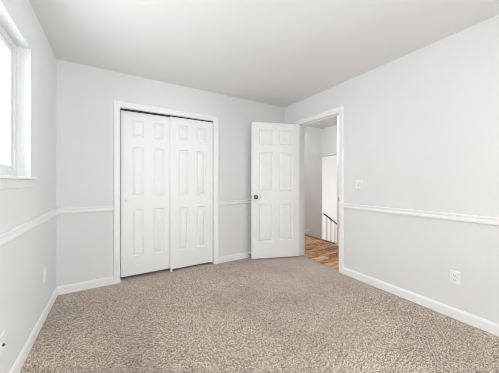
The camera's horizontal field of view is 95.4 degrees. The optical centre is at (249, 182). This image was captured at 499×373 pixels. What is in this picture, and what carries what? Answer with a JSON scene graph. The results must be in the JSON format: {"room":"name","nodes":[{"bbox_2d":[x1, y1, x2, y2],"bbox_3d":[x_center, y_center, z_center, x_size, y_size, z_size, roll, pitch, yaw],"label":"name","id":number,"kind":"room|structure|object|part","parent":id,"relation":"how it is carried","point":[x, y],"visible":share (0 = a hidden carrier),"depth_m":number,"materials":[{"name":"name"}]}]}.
{"room":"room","nodes":[
{"label":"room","id":0,"kind":"room"},
{"bbox_2d":[0,0,56,372],"bbox_3d":[-0.759,-0.043,0.124,0.150,2.460,5.330,0,0,-31],"label":"wall","id":1,"kind":"structure","parent":0,"point":[24,296],"depth_m":1.62,"materials":[{"name":"grey paint"}]},
{"bbox_2d":[0,331,4,358],"bbox_3d":[-1.308,0.864,1.206,0.014,0.115,0.070,0,0,-31],"label":"cable jack","id":2,"kind":"object","parent":1,"relation":"attached to","point":[2,337],"visible":1,"depth_m":1.20,"materials":[{"name":"white plastic"}]},
{"bbox_2d":[0,24,16,175],"bbox_3d":[-1.241,-0.492,0.863,0.078,0.915,1.651,0,0,-31],"label":"window","id":3,"kind":"structure","parent":1,"relation":"in","point":[8,49],"depth_m":1.52,"materials":[{"name":"white plastic"}]},
{"bbox_3d":[-1.422,-0.492,1.201,0.028,0.836,0.806,0,0,-31],"label":"sash","id":4,"kind":"part","parent":3,"relation":"part of","materials":[{"name":"white plastic"}]},
{"bbox_2d":[0,179,32,189],"bbox_3d":[-1.141,0.010,0.923,0.011,0.058,1.669,0,0,-31],"label":"apron","id":5,"kind":"object","parent":1,"relation":"attached to","point":[4,183],"visible":1,"depth_m":1.35,"materials":[{"name":"white paint"}]},
{"bbox_2d":[0,175,36,178],"bbox_3d":[-1.165,-0.028,0.908,0.098,0.017,1.697,0,0,-31],"label":"window sill","id":6,"kind":"structure","parent":1,"relation":"attached to","point":[1,176],"depth_m":1.30,"materials":[{"name":"white wood"}]},
{"bbox_2d":[0,208,58,246],"bbox_3d":[-0.686,0.301,0.168,0.021,0.063,5.090,0,0,-31],"label":"chair rail","id":7,"kind":"object","parent":1,"relation":"attached to","point":[9,235],"visible":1,"depth_m":1.47,"materials":[{"name":"white wood"}]},
{"bbox_2d":[9,286,57,372],"bbox_3d":[-0.689,1.123,0.166,0.013,0.088,5.090,0,0,-31],"label":"baseboard","id":8,"kind":"structure","parent":1,"relation":"attached to","point":[18,363],"depth_m":1.64,"materials":[{"name":"white wood"}]},
{"bbox_2d":[43,267,45,282],"bbox_3d":[-1.753,0.797,1.951,0.009,0.115,0.070,0,0,-31],"label":"wall outlet","id":9,"kind":"object","parent":1,"relation":"attached to","point":[44,270],"visible":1,"depth_m":1.93,"materials":[{"name":"white plastic"}]},
{"bbox_2d":[120,111,120,263],"bbox_3d":[-1.225,-0.053,3.309,2.116,2.440,0.620,0,0,-31],"label":"door frame","id":10,"kind":"structure","parent":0,"point":[120,111],"depth_m":3.24,"materials":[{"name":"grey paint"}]},
{"bbox_2d":[57,59,284,285],"bbox_3d":[-0.728,-0.043,3.174,3.023,2.460,0.120,0,0,-31],"label":"wall","id":11,"kind":"structure","parent":0,"point":[86,95],"depth_m":2.55,"materials":[{"name":"grey paint"}]},
{"bbox_2d":[121,110,169,276],"bbox_3d":[-1.274,0.139,2.861,0.597,1.984,0.028,0,0,-31],"label":"door","id":12,"kind":"structure","parent":11,"relation":"in","point":[145,138],"depth_m":2.83,"materials":[{"name":"white wood"}]},
{"bbox_2d":[57,251,250,294],"bbox_3d":[-0.694,1.123,3.117,3.023,0.088,0.013,0,0,-31],"label":"baseboard","id":13,"kind":"structure","parent":11,"relation":"attached to","point":[90,284],"depth_m":2.52,"materials":[{"name":"white wood"}]},
{"bbox_2d":[57,199,250,213],"bbox_3d":[-0.692,0.301,3.114,3.023,0.063,0.021,0,0,-31],"label":"chair rail","id":14,"kind":"object","parent":11,"relation":"attached to","point":[72,210],"visible":0.66,"depth_m":2.52,"materials":[{"name":"white wood"}]},
{"bbox_2d":[114,100,218,283],"bbox_3d":[-1.031,0.115,2.983,1.292,2.104,0.138,0,0,-31],"label":"door frame","id":15,"kind":"structure","parent":11,"relation":"attached to","point":[117,104],"depth_m":2.79,"materials":[{"name":"white wood"}]},
{"bbox_2d":[120,108,212,122],"bbox_3d":[-1.035,-0.863,2.990,1.154,0.012,0.058,0,0,-31],"label":"trim","id":16,"kind":"structure","parent":11,"relation":"attached to","point":[120,108],"depth_m":2.89,"materials":[{"name":"grey metal"}]},
{"bbox_2d":[170,117,212,268],"bbox_3d":[-0.786,0.142,3.118,0.585,1.990,0.026,0,0,-31],"label":"door","id":17,"kind":"structure","parent":11,"relation":"in","point":[191,141],"depth_m":3.09,"materials":[{"name":"white wood"}]},
{"bbox_2d":[19,236,498,372],"bbox_3d":[0.828,1.277,1.499,4.284,0.220,6.070,0,0,-31],"label":"floor","id":18,"kind":"structure","parent":0,"point":[293,314],"depth_m":1.82,"materials":[{"name":"beige carpet"}]},
{"bbox_2d":[29,0,498,128],"bbox_3d":[1.155,-1.313,1.693,5.044,0.080,6.070,0,0,-31],"label":"ceiling","id":19,"kind":"structure","parent":0,"point":[280,53],"depth_m":2.00,"materials":[{"name":"paint"}]},
{"bbox_2d":[305,126,321,238],"bbox_3d":[0.997,0.577,5.056,1.636,3.700,0.130,0,0,-31],"label":"wall","id":20,"kind":"structure","parent":0,"point":[313,136],"depth_m":5.27,"materials":[{"name":"paint"}]},
{"bbox_2d":[322,155,336,242],"bbox_3d":[3.502,0.537,7.727,0.120,3.780,4.340,0,0,-31],"label":"wall","id":21,"kind":"structure","parent":0,"point":[329,163],"depth_m":8.48,"materials":[{"name":"grey paint"}]},
{"bbox_2d":[322,125,336,156],"bbox_3d":[2.000,-0.946,5.088,0.120,0.655,1.100,0,0,-31],"label":"wall","id":22,"kind":"structure","parent":0,"point":[329,134],"depth_m":5.23,"materials":[{"name":"paint"}]},
{"bbox_2d":[337,116,338,239],"bbox_3d":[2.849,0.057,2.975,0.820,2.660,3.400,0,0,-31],"label":"door frame","id":23,"kind":"structure","parent":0,"point":[337,116],"depth_m":4.22,"materials":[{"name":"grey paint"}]},
{"bbox_2d":[305,235,336,243],"bbox_3d":[1.428,1.180,4.672,0.063,0.034,0.970,0,0,-31],"label":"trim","id":24,"kind":"structure","parent":23,"relation":"attached to","point":[305,235],"depth_m":4.60,"materials":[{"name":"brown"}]},
{"bbox_2d":[305,229,338,244],"bbox_3d":[1.967,1.123,3.015,1.216,0.088,4.370,0,0,-31],"label":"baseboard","id":25,"kind":"structure","parent":23,"relation":"attached to","point":[307,231],"depth_m":5.14,"materials":[{"name":"white wood"}]},
{"bbox_2d":[285,15,498,323],"bbox_3d":[1.763,-0.043,2.056,0.115,2.460,6.070,0,0,-31],"label":"wall","id":26,"kind":"structure","parent":0,"point":[421,126],"depth_m":2.10,"materials":[{"name":"grey paint"}]},
{"bbox_2d":[251,122,298,258],"bbox_3d":[0.401,0.125,3.482,0.778,2.048,0.161,0,0,-11],"label":"door","id":27,"kind":"structure","parent":26,"relation":"in","point":[274,146],"depth_m":3.46,"materials":[{"name":"white wood"}]},
{"bbox_2d":[295,106,343,273],"bbox_3d":[1.022,0.098,3.303,0.151,2.138,0.884,0,0,-31],"label":"door frame","id":28,"kind":"structure","parent":26,"relation":"attached to","point":[339,111],"depth_m":3.19,"materials":[{"name":"white wood"}]},
{"bbox_2d":[356,180,361,189],"bbox_3d":[1.299,0.032,2.705,0.019,0.115,0.070,0,0,-31],"label":"light switch","id":29,"kind":"object","parent":26,"relation":"attached to","point":[358,182],"visible":1,"depth_m":2.70,"materials":[{"name":"white plastic"}]},
{"bbox_2d":[343,267,498,335],"bbox_3d":[1.898,1.123,1.705,0.013,0.088,5.090,0,0,-31],"label":"baseboard","id":30,"kind":"structure","parent":26,"relation":"attached to","point":[491,327],"depth_m":2.09,"materials":[{"name":"white wood"}]},
{"bbox_2d":[343,203,498,225],"bbox_3d":[1.894,0.301,1.703,0.021,0.063,5.090,0,0,-31],"label":"chair rail","id":31,"kind":"object","parent":26,"relation":"attached to","point":[494,221],"visible":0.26,"depth_m":2.09,"materials":[{"name":"white wood"}]},
{"bbox_2d":[450,270,459,285],"bbox_3d":[1.757,0.819,1.945,0.009,0.115,0.070,0,0,-31],"label":"wall outlet","id":32,"kind":"object","parent":26,"relation":"attached to","point":[454,275],"visible":1,"depth_m":1.94,"materials":[{"name":"white plastic"}]}
]}

